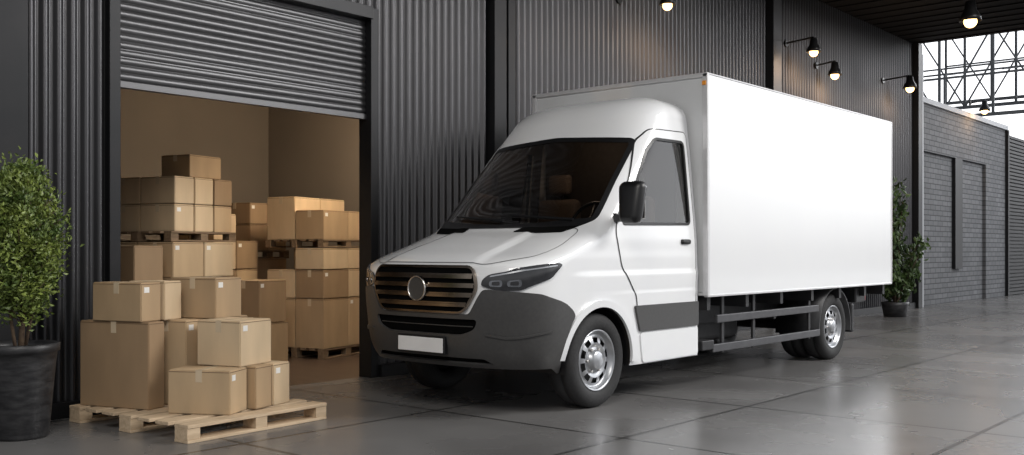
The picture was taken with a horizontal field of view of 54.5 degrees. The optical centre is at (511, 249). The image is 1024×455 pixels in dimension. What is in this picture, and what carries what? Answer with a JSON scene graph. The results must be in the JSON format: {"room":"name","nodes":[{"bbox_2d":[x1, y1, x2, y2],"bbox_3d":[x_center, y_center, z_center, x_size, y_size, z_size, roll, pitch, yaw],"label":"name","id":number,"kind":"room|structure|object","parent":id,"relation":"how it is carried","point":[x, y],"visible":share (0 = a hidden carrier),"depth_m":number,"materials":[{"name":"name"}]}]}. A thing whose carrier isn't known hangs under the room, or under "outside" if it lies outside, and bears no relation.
{"room":"distribution center","nodes":[
{"label":"distribution center","id":0,"kind":"room"},
{"bbox_2d":[121,89,267,256],"bbox_3d":[-5.810,-0.450,11.735,0.100,3.400,7.250,0,0,41],"label":"wall","id":1,"kind":"structure","parent":0,"point":[154,126],"depth_m":13.47,"materials":[{"name":"paint"}]},
{"bbox_2d":[268,108,358,268],"bbox_3d":[-1.784,-0.450,12.926,4.460,3.400,0.100,0,0,41],"label":"wall","id":2,"kind":"structure","parent":0,"point":[310,155],"depth_m":13.68,"materials":[{"name":"paint"}]},
{"bbox_2d":[288,346,359,385],"bbox_3d":[-4.080,1.300,10.219,4.500,0.100,7.000,0,0,41],"label":"floor","id":3,"kind":"structure","parent":0,"point":[304,370],"depth_m":10.50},
{"bbox_2d":[271,321,287,360],"bbox_3d":[-2.717,1.010,10.672,0.409,0.478,0.492,0,0,25],"label":"cardboard box","id":4,"kind":"object","parent":3,"relation":"on","point":[279,330],"visible":0.21,"depth_m":10.67,"materials":[{"name":"brown cardboard"}]},
{"bbox_2d":[241,279,285,321],"bbox_3d":[-2.722,0.544,10.655,0.410,0.448,0.452,0,0,26],"label":"cardboard box","id":5,"kind":"object","parent":4,"relation":"on","point":[260,298],"visible":0.82,"depth_m":10.47,"materials":[{"name":"cardboard"}]},
{"bbox_2d":[288,344,358,359],"bbox_3d":[-2.306,1.190,11.957,0.840,0.120,1.000,0,0,26],"label":"wooden pallet","id":6,"kind":"object","parent":3,"relation":"on","point":[295,352],"visible":0.38,"depth_m":11.56,"materials":[{"name":"brown wood"}]},
{"bbox_2d":[286,298,297,347],"bbox_3d":[-2.584,0.844,11.808,0.400,0.568,0.492,0,0,26],"label":"cardboard box","id":7,"kind":"object","parent":6,"relation":"on","point":[290,302],"visible":0.28,"depth_m":11.52,"materials":[{"name":"cardboard"}]},
{"bbox_2d":[267,269,306,297],"bbox_3d":[-2.587,0.391,11.807,0.399,0.328,0.492,0,0,26],"label":"cardboard box","id":8,"kind":"object","parent":7,"relation":"on","point":[289,275],"visible":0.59,"depth_m":11.55,"materials":[{"name":"brown cardboard"}]},
{"bbox_2d":[296,297,347,348],"bbox_3d":[-2.216,0.844,11.631,0.399,0.568,0.492,0,0,26],"label":"cardboard box","id":9,"kind":"object","parent":6,"relation":"on","point":[320,323],"visible":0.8,"depth_m":11.44,"materials":[{"name":"brown cardboard"}]},
{"bbox_2d":[296,269,348,298],"bbox_3d":[-2.214,0.391,11.631,0.400,0.328,0.492,0,0,26],"label":"cardboard box","id":10,"kind":"object","parent":9,"relation":"on","point":[310,283],"visible":1,"depth_m":11.44,"materials":[{"name":"cardboard"}]},
{"bbox_2d":[296,248,347,268],"bbox_3d":[-2.220,0.099,11.630,0.399,0.243,0.492,0,0,25],"label":"cardboard box","id":11,"kind":"object","parent":10,"relation":"on","point":[306,258],"visible":1,"depth_m":11.44,"materials":[{"name":"brown cardboard"}]},
{"bbox_2d":[346,296,358,344],"bbox_3d":[-2.001,0.844,12.081,0.400,0.568,0.492,0,0,26],"label":"cardboard box","id":12,"kind":"object","parent":6,"relation":"on","point":[353,302],"visible":0.27,"depth_m":11.86,"materials":[{"name":"cardboard"}]},
{"bbox_2d":[348,268,358,296],"bbox_3d":[-2.002,0.391,12.081,0.399,0.328,0.492,0,0,26],"label":"cardboard box","id":13,"kind":"object","parent":12,"relation":"on","point":[353,273],"visible":0.26,"depth_m":11.87,"materials":[{"name":"brown cardboard"}]},
{"bbox_2d":[348,248,358,268],"bbox_3d":[-2.001,0.099,12.081,0.399,0.243,0.492,0,0,26],"label":"cardboard box","id":14,"kind":"object","parent":13,"relation":"on","point":[353,253],"visible":0.3,"depth_m":11.86,"materials":[{"name":"brown cardboard"}]},
{"bbox_3d":[-2.368,0.844,12.259,0.400,0.568,0.492,0,0,26],"label":"cardboard box","id":15,"kind":"object","parent":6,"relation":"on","visible":0},
{"bbox_3d":[-2.370,0.391,12.258,0.400,0.328,0.492,0,0,26],"label":"cardboard box","id":16,"kind":"object","parent":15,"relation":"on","visible":0},
{"bbox_2d":[294,248,295,267],"bbox_3d":[-2.372,0.099,12.258,0.399,0.243,0.492,0,0,25],"label":"cardboard box","id":17,"kind":"object","parent":16,"relation":"on","point":[295,248],"visible":0.11,"depth_m":12.12,"materials":[{"name":"brown cardboard"}]},
{"bbox_2d":[265,239,358,247],"bbox_3d":[-2.306,-0.075,11.957,0.840,0.090,1.000,0,0,26],"label":"wooden pallet","id":18,"kind":"object","parent":17,"relation":"on","point":[322,243],"visible":0.88,"depth_m":11.72,"materials":[{"name":"brown wood"}]},
{"bbox_2d":[268,197,319,239],"bbox_3d":[-2.587,-0.371,11.808,0.399,0.498,0.492,0,0,26],"label":"cardboard box","id":19,"kind":"object","parent":18,"relation":"on","point":[281,210],"visible":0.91,"depth_m":11.60,"materials":[{"name":"brown cardboard"}]},
{"bbox_2d":[296,210,347,239],"bbox_3d":[-2.218,-0.291,11.630,0.400,0.338,0.492,0,0,25],"label":"cardboard box","id":20,"kind":"object","parent":18,"relation":"on","point":[310,224],"visible":0.99,"depth_m":11.44,"materials":[{"name":"cardboard"}]},
{"bbox_2d":[320,199,343,210],"bbox_3d":[-2.371,-0.371,12.259,0.399,0.498,0.492,0,0,26],"label":"cardboard box","id":21,"kind":"object","parent":18,"relation":"on","point":[325,204],"visible":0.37,"depth_m":12.15,"materials":[{"name":"brown cardboard"}]},
{"bbox_2d":[348,211,358,239],"bbox_3d":[-2.002,-0.291,12.081,0.399,0.338,0.492,0,0,25],"label":"cardboard box","id":22,"kind":"object","parent":18,"relation":"on","point":[353,217],"visible":0.3,"depth_m":11.86,"materials":[{"name":"brown cardboard"}]},
{"bbox_3d":[-3.507,1.000,9.179,0.489,0.498,0.412,0,0,26],"label":"cardboard box","id":23,"kind":"object","parent":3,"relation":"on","visible":0},
{"bbox_3d":[-3.501,0.524,9.166,0.469,0.448,0.392,0,0,26],"label":"cardboard box","id":24,"kind":"object","parent":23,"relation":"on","visible":0},
{"bbox_2d":[121,246,162,281],"bbox_3d":[-3.499,0.128,9.140,0.439,0.338,0.352,0,0,25],"label":"cardboard box","id":25,"kind":"object","parent":24,"relation":"on","point":[137,262],"visible":0.56,"depth_m":8.97,"materials":[{"name":"brown cardboard"}]},
{"bbox_3d":[-3.279,1.190,12.515,0.600,0.120,0.750,0,0,26],"label":"wooden pallet","id":26,"kind":"object","parent":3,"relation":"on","visible":0},
{"bbox_3d":[-3.262,0.869,12.474,0.539,0.518,0.692,0,0,26],"label":"cardboard box","id":27,"kind":"object","parent":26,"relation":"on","visible":0},
{"bbox_2d":[257,258,285,278],"bbox_3d":[-3.262,0.356,12.474,0.539,0.498,0.692,0,0,26],"label":"cardboard box","id":28,"kind":"object","parent":27,"relation":"on","point":[264,265],"visible":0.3,"depth_m":12.34,"materials":[{"name":"brown cardboard"}]},
{"bbox_2d":[258,250,288,258],"bbox_3d":[-3.279,0.055,12.515,0.600,0.100,0.750,0,0,26],"label":"wooden pallet","id":29,"kind":"object","parent":28,"relation":"on","point":[266,253],"visible":0.34,"depth_m":12.44,"materials":[{"name":"brown wood"}]},
{"bbox_2d":[236,224,267,249],"bbox_3d":[-3.342,-0.156,12.314,0.539,0.318,0.342,0,0,25],"label":"cardboard box","id":30,"kind":"object","parent":29,"relation":"on","point":[244,232],"visible":0.47,"depth_m":12.13,"materials":[{"name":"brown cardboard"}]},
{"bbox_2d":[224,202,266,223],"bbox_3d":[-3.320,-0.449,12.297,0.490,0.258,0.322,0,0,26],"label":"cardboard box","id":31,"kind":"object","parent":30,"relation":"on","point":[246,213],"visible":0.81,"depth_m":12.13,"materials":[{"name":"cardboard"}]},
{"bbox_2d":[268,241,285,249],"bbox_3d":[-3.191,-0.156,12.630,0.539,0.318,0.342,0,0,25],"label":"cardboard box","id":32,"kind":"object","parent":29,"relation":"on","point":[277,242],"visible":0.09,"depth_m":12.55,"materials":[{"name":"brown cardboard"}]},
{"bbox_3d":[-3.519,1.190,11.625,0.800,0.120,0.800,0,0,26],"label":"wooden pallet","id":33,"kind":"object","parent":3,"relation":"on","visible":0},
{"bbox_3d":[-3.418,0.889,11.366,0.369,0.478,0.372,0,0,26],"label":"cardboard box","id":34,"kind":"object","parent":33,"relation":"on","visible":0},
{"bbox_3d":[-3.419,0.436,11.365,0.370,0.418,0.372,0,0,26],"label":"cardboard box","id":35,"kind":"object","parent":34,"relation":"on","visible":0},
{"bbox_2d":[209,242,235,268],"bbox_3d":[-3.421,0.056,11.364,0.370,0.328,0.372,0,0,25],"label":"cardboard box","id":36,"kind":"object","parent":35,"relation":"on","point":[233,243],"visible":0.05,"depth_m":11.43,"materials":[{"name":"cardboard"}]},
{"bbox_2d":[189,214,235,239],"bbox_3d":[-3.420,-0.264,11.365,0.369,0.298,0.372,0,0,26],"label":"cardboard box","id":37,"kind":"object","parent":36,"relation":"on","point":[233,216],"visible":0.16,"depth_m":11.38,"materials":[{"name":"brown cardboard"}]},
{"bbox_3d":[-3.764,0.889,11.529,0.369,0.478,0.372,0,0,25],"label":"cardboard box","id":38,"kind":"object","parent":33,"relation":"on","visible":0},
{"bbox_3d":[-3.764,0.436,11.529,0.369,0.418,0.372,0,0,25],"label":"cardboard box","id":39,"kind":"object","parent":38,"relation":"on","visible":0},
{"bbox_3d":[-3.760,0.056,11.530,0.370,0.328,0.372,0,0,26],"label":"cardboard box","id":40,"kind":"object","parent":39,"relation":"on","visible":0},
{"bbox_2d":[179,235,188,239],"bbox_3d":[-3.761,-0.264,11.530,0.369,0.298,0.372,0,0,26],"label":"cardboard box","id":41,"kind":"object","parent":40,"relation":"on","point":[181,237],"visible":0.05,"depth_m":11.31,"materials":[{"name":"brown cardboard"}]},
{"bbox_3d":[-3.255,0.889,11.708,0.369,0.478,0.372,0,0,26],"label":"cardboard box","id":42,"kind":"object","parent":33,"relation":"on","visible":0},
{"bbox_2d":[233,269,257,279],"bbox_3d":[-3.258,0.436,11.707,0.369,0.418,0.372,0,0,25],"label":"cardboard box","id":43,"kind":"object","parent":42,"relation":"on","point":[244,274],"visible":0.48,"depth_m":11.64,"materials":[{"name":"brown cardboard"}]},
{"bbox_2d":[236,241,257,268],"bbox_3d":[-3.254,0.056,11.708,0.370,0.328,0.372,0,0,26],"label":"cardboard box","id":44,"kind":"object","parent":43,"relation":"on","point":[246,251],"visible":0.56,"depth_m":11.62,"materials":[{"name":"cardboard"}]},
{"bbox_3d":[-3.447,1.190,9.989,0.980,0.120,0.900,0,0,26],"label":"wooden pallet","id":45,"kind":"object","parent":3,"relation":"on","visible":0},
{"bbox_3d":[-3.321,0.914,9.682,0.459,0.428,0.412,0,0,25],"label":"cardboard box","id":46,"kind":"object","parent":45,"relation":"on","visible":0},
{"bbox_3d":[-3.320,0.481,9.682,0.459,0.428,0.412,0,0,26],"label":"cardboard box","id":47,"kind":"object","parent":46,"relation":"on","visible":0},
{"bbox_2d":[138,242,202,277],"bbox_3d":[-3.319,0.093,9.682,0.460,0.338,0.412,0,0,26],"label":"cardboard box","id":48,"kind":"object","parent":47,"relation":"on","point":[180,259],"visible":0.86,"depth_m":9.52,"materials":[{"name":"cardboard"}]},
{"bbox_3d":[-3.744,0.914,9.885,0.459,0.428,0.412,0,0,26],"label":"cardboard box","id":49,"kind":"object","parent":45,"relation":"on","visible":0},
{"bbox_3d":[-3.745,0.481,9.885,0.459,0.428,0.412,0,0,25],"label":"cardboard box","id":50,"kind":"object","parent":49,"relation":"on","visible":0},
{"bbox_2d":[121,242,137,245],"bbox_3d":[-3.741,0.093,9.886,0.459,0.338,0.412,0,0,26],"label":"cardboard box","id":51,"kind":"object","parent":50,"relation":"on","point":[122,243],"visible":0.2,"depth_m":9.64,"materials":[{"name":"brown cardboard"}]},
{"bbox_3d":[-3.136,0.914,10.062,0.459,0.428,0.412,0,0,26],"label":"cardboard box","id":52,"kind":"object","parent":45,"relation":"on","visible":0},
{"bbox_3d":[-3.140,0.481,10.060,0.459,0.428,0.412,0,0,25],"label":"cardboard box","id":53,"kind":"object","parent":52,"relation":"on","visible":0},
{"bbox_2d":[203,242,232,276],"bbox_3d":[-3.136,0.093,10.062,0.460,0.338,0.412,0,0,26],"label":"cardboard box","id":54,"kind":"object","parent":53,"relation":"on","point":[217,257],"visible":0.52,"depth_m":9.94,"materials":[{"name":"cardboard"}]},
{"bbox_3d":[-3.562,0.914,10.264,0.459,0.428,0.412,0,0,26],"label":"cardboard box","id":55,"kind":"object","parent":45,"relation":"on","visible":0},
{"bbox_3d":[-3.561,0.481,10.264,0.459,0.428,0.412,0,0,26],"label":"cardboard box","id":56,"kind":"object","parent":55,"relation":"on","visible":0},
{"bbox_3d":[-3.559,0.093,10.265,0.459,0.338,0.412,0,0,26],"label":"cardboard box","id":57,"kind":"object","parent":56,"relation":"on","visible":0},
{"bbox_2d":[121,231,235,241],"bbox_3d":[-3.459,-0.130,10.030,0.950,0.100,0.900,0,0,26],"label":"wooden pallet","id":58,"kind":"object","parent":57,"relation":"on","point":[136,236],"visible":0.86,"depth_m":9.70,"materials":[{"name":"brown wood"}]},
{"bbox_2d":[121,205,140,231],"bbox_3d":[-3.773,-0.314,9.916,0.439,0.263,0.262,0,0,25],"label":"cardboard box","id":59,"kind":"object","parent":58,"relation":"on","point":[130,214],"visible":0.48,"depth_m":9.76,"materials":[{"name":"brown cardboard"}]},
{"bbox_2d":[121,177,142,204],"bbox_3d":[-3.772,-0.582,9.916,0.440,0.263,0.262,0,0,25],"label":"cardboard box","id":60,"kind":"object","parent":59,"relation":"on","point":[130,187],"visible":0.47,"depth_m":9.76,"materials":[{"name":"cardboard"}]},
{"bbox_2d":[141,204,192,230],"bbox_3d":[-3.368,-0.314,9.721,0.440,0.263,0.262,0,0,25],"label":"cardboard box","id":61,"kind":"object","parent":58,"relation":"on","point":[154,217],"visible":0.95,"depth_m":9.61,"materials":[{"name":"cardboard"}]},
{"bbox_2d":[141,176,193,203],"bbox_3d":[-3.365,-0.582,9.723,0.439,0.263,0.262,0,0,26],"label":"cardboard box","id":62,"kind":"object","parent":61,"relation":"on","point":[158,189],"visible":0.96,"depth_m":9.61,"materials":[{"name":"brown cardboard"}]},
{"bbox_2d":[192,205,212,231],"bbox_3d":[-3.250,-0.314,9.965,0.439,0.263,0.262,0,0,25],"label":"cardboard box","id":63,"kind":"object","parent":58,"relation":"on","point":[202,214],"visible":0.52,"depth_m":9.85,"materials":[{"name":"brown cardboard"}]},
{"bbox_2d":[189,178,212,204],"bbox_3d":[-3.251,-0.582,9.964,0.439,0.263,0.262,0,0,25],"label":"cardboard box","id":64,"kind":"object","parent":63,"relation":"on","point":[203,188],"visible":0.46,"depth_m":9.86,"materials":[{"name":"brown cardboard"}]},
{"bbox_2d":[162,154,220,179],"bbox_3d":[-3.228,-0.830,10.024,0.369,0.223,0.452,0,0,25],"label":"cardboard box","id":65,"kind":"object","parent":64,"relation":"on","point":[186,165],"visible":0.91,"depth_m":9.86,"materials":[{"name":"brown cardboard"}]},
{"bbox_2d":[213,206,230,231],"bbox_3d":[-3.135,-0.314,10.208,0.439,0.263,0.262,0,0,25],"label":"cardboard box","id":66,"kind":"object","parent":58,"relation":"on","point":[221,214],"visible":0.48,"depth_m":10.09,"materials":[{"name":"brown cardboard"}]},
{"bbox_2d":[206,179,231,205],"bbox_3d":[-3.132,-0.582,10.210,0.439,0.263,0.262,0,0,26],"label":"cardboard box","id":67,"kind":"object","parent":66,"relation":"on","point":[222,189],"visible":0.48,"depth_m":10.10,"materials":[{"name":"brown cardboard"}]},
{"bbox_2d":[28,0,911,401],"bbox_3d":[1.822,-1.600,13.522,0.045,5.700,20.900,0,0,41],"label":"wall","id":68,"kind":"structure","parent":0,"point":[432,53],"depth_m":10.70,"materials":[{"name":"metal"}]},
{"bbox_2d":[0,0,27,340],"bbox_3d":[-3.628,-1.600,7.090,0.180,5.700,0.280,0,0,41],"label":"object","id":69,"kind":"structure","parent":68,"relation":"attached to","point":[13,13],"depth_m":7.05,"materials":[{"name":"metal"}]},
{"bbox_2d":[51,399,101,419],"bbox_3d":[-4.028,1.190,6.617,0.070,0.120,2.800,0,0,41],"label":"trim","id":70,"kind":"structure","parent":68,"relation":"attached to","point":[60,410],"depth_m":7.37,"materials":[{"name":"metal"}]},
{"bbox_2d":[105,0,120,281],"bbox_3d":[-3.149,-0.560,7.780,0.190,3.620,0.090,0,0,41],"label":"trim","id":71,"kind":"structure","parent":68,"relation":"attached to","point":[112,7],"depth_m":7.71,"materials":[{"name":"metal"}]},
{"bbox_2d":[121,0,366,119],"bbox_3d":[-2.285,-1.775,8.798,0.055,0.990,2.580,0,0,41],"label":"door","id":72,"kind":"structure","parent":68,"relation":"in","point":[275,54],"depth_m":8.74,"materials":[{"name":"metal"}]},
{"bbox_2d":[276,0,373,20],"bbox_3d":[-2.249,-2.310,8.767,0.170,0.120,2.580,0,0,41],"label":"trim","id":73,"kind":"structure","parent":68,"relation":"attached to","point":[346,8],"depth_m":9.40,"materials":[{"name":"metal"}]},
{"bbox_2d":[359,8,378,377],"bbox_3d":[-1.411,-0.560,9.813,0.180,3.620,0.100,0,0,41],"label":"trim","id":74,"kind":"structure","parent":68,"relation":"attached to","point":[368,128],"depth_m":9.76,"materials":[{"name":"metal"}]},
{"bbox_2d":[486,0,505,164],"bbox_3d":[-0.185,-1.600,11.120,0.160,5.700,0.200,0,0,41],"label":"trim","id":75,"kind":"structure","parent":68,"relation":"attached to","point":[495,9],"depth_m":11.04,"materials":[{"name":"metal"}]},
{"bbox_2d":[506,0,514,137],"bbox_3d":[-0.044,-1.600,11.315,0.120,5.700,0.120,0,0,41],"label":"trim","id":76,"kind":"structure","parent":68,"relation":"attached to","point":[510,4],"depth_m":11.26,"materials":[{"name":"metal"}]},
{"bbox_2d":[616,0,675,10],"bbox_3d":[1.706,-3.168,12.700,0.855,0.324,0.209,0,0,41],"label":"wall lamp","id":77,"kind":"object","parent":68,"relation":"attached to","point":[667,5],"visible":1,"depth_m":12.45,"materials":[{"name":"white glass"}]},
{"bbox_2d":[379,302,915,376],"bbox_3d":[3.680,1.190,15.604,0.070,0.120,15.320,0,0,41],"label":"trim","id":78,"kind":"structure","parent":68,"relation":"attached to","point":[398,368],"depth_m":10.00,"materials":[{"name":"metal"}]},
{"bbox_2d":[766,0,781,318],"bbox_3d":[4.269,-1.600,16.298,0.180,5.700,0.300,0,0,41],"label":"trim","id":79,"kind":"structure","parent":68,"relation":"attached to","point":[773,7],"depth_m":16.18,"materials":[{"name":"metal"}]},
{"bbox_2d":[784,36,820,56],"bbox_3d":[4.827,-3.357,16.518,0.622,0.346,0.242,0,0,41],"label":"wall lamp","id":80,"kind":"object","parent":68,"relation":"attached to","point":[813,49],"visible":1,"depth_m":16.35,"materials":[{"name":"black metal"}]},
{"bbox_2d":[814,60,841,79],"bbox_3d":[5.564,-3.157,17.493,0.473,0.346,0.242,0,0,41],"label":"wall lamp","id":81,"kind":"object","parent":68,"relation":"attached to","point":[834,72],"visible":1,"depth_m":17.37,"materials":[{"name":"black metal"}]},
{"bbox_2d":[881,75,916,92],"bbox_3d":[7.727,-3.299,19.853,0.683,0.361,0.264,0,0,41],"label":"wall lamp","id":82,"kind":"object","parent":68,"relation":"attached to","point":[910,85],"visible":1,"depth_m":19.67,"materials":[{"name":"black metal"}]},
{"bbox_2d":[912,43,922,307],"bbox_3d":[8.692,-1.600,21.562,0.320,5.700,0.250,0,0,41],"label":"trim","id":83,"kind":"structure","parent":68,"relation":"attached to","point":[917,48],"depth_m":21.42,"materials":[{"name":"metal"}]},
{"bbox_2d":[0,293,1023,454],"bbox_3d":[17.441,1.250,15.342,21.500,0.001,74.000,0,0,41],"label":"floor","id":84,"kind":"structure","parent":0,"point":[945,378],"depth_m":7.85,"materials":[{"name":"stone"}]},
{"bbox_2d":[0,146,84,441],"bbox_3d":[-3.299,0.282,6.633,0.716,1.935,0.716,0,0,45],"label":"potted shrub","id":85,"kind":"object","parent":84,"relation":"on","point":[27,367],"visible":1,"depth_m":6.54,"materials":[{"name":"green plant"}]},
{"bbox_2d":[0,340,60,441],"bbox_3d":[-3.282,0.935,6.649,0.484,0.630,0.484,0,0,41],"label":"pot","id":86,"kind":"object","parent":85,"relation":"attached to","point":[27,367],"depth_m":6.49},
{"bbox_2d":[69,399,326,443],"bbox_3d":[-2.298,1.190,7.305,1.420,0.120,1.200,0,0,37],"label":"wooden pallet","id":87,"kind":"object","parent":84,"relation":"on","point":[187,426],"visible":0.58,"depth_m":6.88,"materials":[{"name":"brown wood"}]},
{"bbox_2d":[80,319,163,409],"bbox_3d":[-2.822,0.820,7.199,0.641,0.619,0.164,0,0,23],"label":"cardboard box","id":88,"kind":"object","parent":87,"relation":"on","point":[122,363],"visible":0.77,"depth_m":7.11,"materials":[{"name":"brown cardboard"}]},
{"bbox_2d":[93,281,160,321],"bbox_3d":[-2.783,0.369,7.191,0.452,0.279,0.204,0,0,23],"label":"cardboard box","id":89,"kind":"object","parent":88,"relation":"on","point":[134,301],"visible":1,"depth_m":7.10,"materials":[{"name":"cardboard"}]},
{"bbox_2d":[159,318,203,403],"bbox_3d":[-2.470,0.820,7.416,0.372,0.619,0.314,0,0,23],"label":"cardboard box","id":90,"kind":"object","parent":87,"relation":"on","point":[180,335],"visible":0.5,"depth_m":7.25,"materials":[{"name":"cardboard"}]},
{"bbox_2d":[129,280,180,319],"bbox_3d":[-2.638,0.367,7.352,0.341,0.284,0.184,0,0,23],"label":"cardboard box","id":91,"kind":"object","parent":90,"relation":"on","point":[170,290],"visible":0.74,"depth_m":7.27,"materials":[{"name":"brown cardboard"}]},
{"bbox_2d":[168,366,246,414],"bbox_3d":[-2.125,0.977,6.958,0.462,0.304,0.264,0,0,11],"label":"cardboard box","id":92,"kind":"object","parent":87,"relation":"on","point":[206,390],"visible":1,"depth_m":6.84,"materials":[{"name":"cardboard"}]},
{"bbox_2d":[204,364,270,409],"bbox_3d":[-1.988,0.977,7.208,0.461,0.304,0.189,0,0,23],"label":"cardboard box","id":93,"kind":"object","parent":87,"relation":"on","point":[258,375],"visible":0.39,"depth_m":7.08,"materials":[{"name":"brown cardboard"}]},
{"bbox_2d":[198,317,270,366],"bbox_3d":[-2.017,0.663,7.241,0.382,0.324,0.364,0,0,23],"label":"cardboard box","id":94,"kind":"object","parent":93,"relation":"on","point":[226,341],"visible":1,"depth_m":7.10,"materials":[{"name":"cardboard"}]},
{"bbox_2d":[261,360,288,405],"bbox_3d":[-1.903,0.977,7.395,0.462,0.304,0.204,0,0,23],"label":"cardboard box","id":95,"kind":"object","parent":87,"relation":"on","point":[279,369],"visible":0.37,"depth_m":7.29,"materials":[{"name":"cardboard"}]},
{"bbox_3d":[-2.345,0.819,7.764,0.421,0.619,0.364,0,0,23],"label":"cardboard box","id":96,"kind":"object","parent":87,"relation":"on","visible":0},
{"bbox_2d":[170,276,240,318],"bbox_3d":[-2.326,0.357,7.564,0.432,0.304,0.304,0,0,23],"label":"cardboard box","id":97,"kind":"object","parent":96,"relation":"on","point":[201,297],"visible":0.96,"depth_m":7.42,"materials":[{"name":"cardboard"}]},
{"bbox_2d":[366,72,891,406],"bbox_3d":[1.700,-0.177,10.334,2.291,2.854,7.253,0,0,41],"label":"truck","id":98,"kind":"object","parent":84,"relation":"on","point":[614,226],"visible":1,"depth_m":9.07,"materials":[{"name":"white paint"}]},
{"bbox_2d":[374,264,477,313],"bbox_3d":[-0.705,0.294,7.703,1.122,0.364,0.110,0,0,41],"label":"grille","id":99,"kind":"object","parent":98,"relation":"attached to","point":[398,288],"depth_m":7.63,"materials":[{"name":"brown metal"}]},
{"bbox_2d":[437,228,468,233],"bbox_3d":[-0.541,-0.166,8.713,0.117,0.059,0.534,0,0,-34],"label":"vent","id":100,"kind":"object","parent":98,"relation":"attached to","point":[442,230],"depth_m":8.66,"materials":[{"name":"black plastic"}]},
{"bbox_2d":[514,226,577,232],"bbox_3d":[0.268,-0.166,8.018,0.534,0.059,0.117,0,0,26],"label":"vent","id":101,"kind":"object","parent":98,"relation":"attached to","point":[522,229],"depth_m":8.00,"materials":[{"name":"black plastic"}]},
{"bbox_2d":[613,181,646,223],"bbox_3d":[0.952,-0.365,7.981,0.342,0.370,0.284,0,0,41],"label":"mirror","id":102,"kind":"object","parent":98,"relation":"attached to","point":[629,199],"depth_m":7.84,"materials":[{"name":"black plastic"}]},
{"bbox_2d":[881,177,930,316],"bbox_3d":[7.317,-0.071,18.756,1.042,2.642,1.178,0,0,19],"label":"potted tree","id":103,"kind":"object","parent":84,"relation":"on","point":[903,282],"visible":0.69,"depth_m":18.56,"materials":[{"name":"green plant"}]},
{"bbox_2d":[818,0,1023,43],"bbox_3d":[3.247,-4.575,12.464,3.900,0.250,21.150,0,0,41],"label":"ceiling","id":104,"kind":"structure","parent":0,"point":[913,21],"depth_m":19.04,"materials":[{"name":"black metal"}]},
{"bbox_2d":[959,0,981,27],"bbox_3d":[7.613,-4.059,16.525,0.352,0.742,0.352,0,0,41],"label":"pendant lamp","id":105,"kind":"object","parent":104,"relation":"hanging from","point":[970,16],"visible":1,"depth_m":16.45,"materials":[{"name":"black metal"}]},
{"bbox_2d":[924,103,1004,305],"bbox_3d":[10.981,-1.000,24.492,0.380,4.500,6.920,0,0,41],"label":"brick wall","id":106,"kind":"structure","parent":0,"point":[948,135],"depth_m":24.52,"materials":[{"name":"grey brick"}]},
{"bbox_2d":[923,55,923,306],"bbox_3d":[8.900,-1.500,21.666,0.100,5.500,0.080,0,0,41],"label":"trim","id":107,"kind":"structure","parent":106,"relation":"attached to","point":[923,55],"depth_m":21.65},
{"bbox_2d":[952,158,962,268],"bbox_3d":[10.720,-0.875,23.972,0.100,2.650,0.550,0,0,41],"label":"trim","id":108,"kind":"structure","parent":106,"relation":"attached to","point":[957,164],"depth_m":23.84,"materials":[{"name":"metal"}]},
{"bbox_2d":[924,97,1007,129],"bbox_3d":[11.014,-3.310,24.530,0.500,0.120,7.020,0,0,41],"label":"trim","id":109,"kind":"structure","parent":106,"relation":"attached to","point":[928,101],"depth_m":24.04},
{"bbox_2d":[969,100,990,113],"bbox_3d":[11.477,-3.499,24.410,0.484,0.361,0.264,0,0,41],"label":"wall lamp","id":110,"kind":"object","parent":106,"relation":"attached to","point":[984,108],"visible":1,"depth_m":24.29,"materials":[{"name":"black metal"}]},
{"bbox_2d":[1005,130,1009,295],"bbox_3d":[13.424,-1.000,27.048,0.160,4.500,0.140,0,0,41],"label":"trim","id":111,"kind":"structure","parent":106,"relation":"attached to","point":[1007,132],"depth_m":26.97,"materials":[{"name":"metal"}]},
{"bbox_2d":[923,30,1023,108],"bbox_3d":[16.724,-2.975,29.790,9.070,8.450,0.100,0,0,41],"label":"truss","id":112,"kind":"object","parent":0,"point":[1016,102],"visible":0.36,"depth_m":31.49,"materials":[{"name":"metal"}]},
{"bbox_2d":[924,33,1023,116],"bbox_3d":[15.097,-2.675,27.892,9.070,7.850,0.100,0,0,41],"label":"truss","id":113,"kind":"object","parent":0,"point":[992,113],"visible":0.22,"depth_m":28.86,"materials":[{"name":"metal"}]},
{"bbox_2d":[924,67,1023,103],"bbox_3d":[17.042,-2.565,30.160,9.000,7.630,7.035,0,0,41],"label":"truss","id":114,"kind":"structure","parent":113,"relation":"attached to","point":[944,77],"depth_m":29.04,"materials":[{"name":"metal"}]},
{"bbox_2d":[945,35,1023,104],"bbox_3d":[18.677,-3.275,32.067,9.070,9.050,0.100,0,0,41],"label":"truss","id":115,"kind":"object","parent":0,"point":[967,63],"visible":0.23,"depth_m":34.11,"materials":[{"name":"black metal"}]},
{"bbox_2d":[1010,136,1023,294],"bbox_3d":[15.564,-0.950,29.666,0.200,4.400,6.700,0,0,41],"label":"wall","id":116,"kind":"structure","parent":0,"point":[1016,144],"depth_m":27.89,"materials":[{"name":"metal"}]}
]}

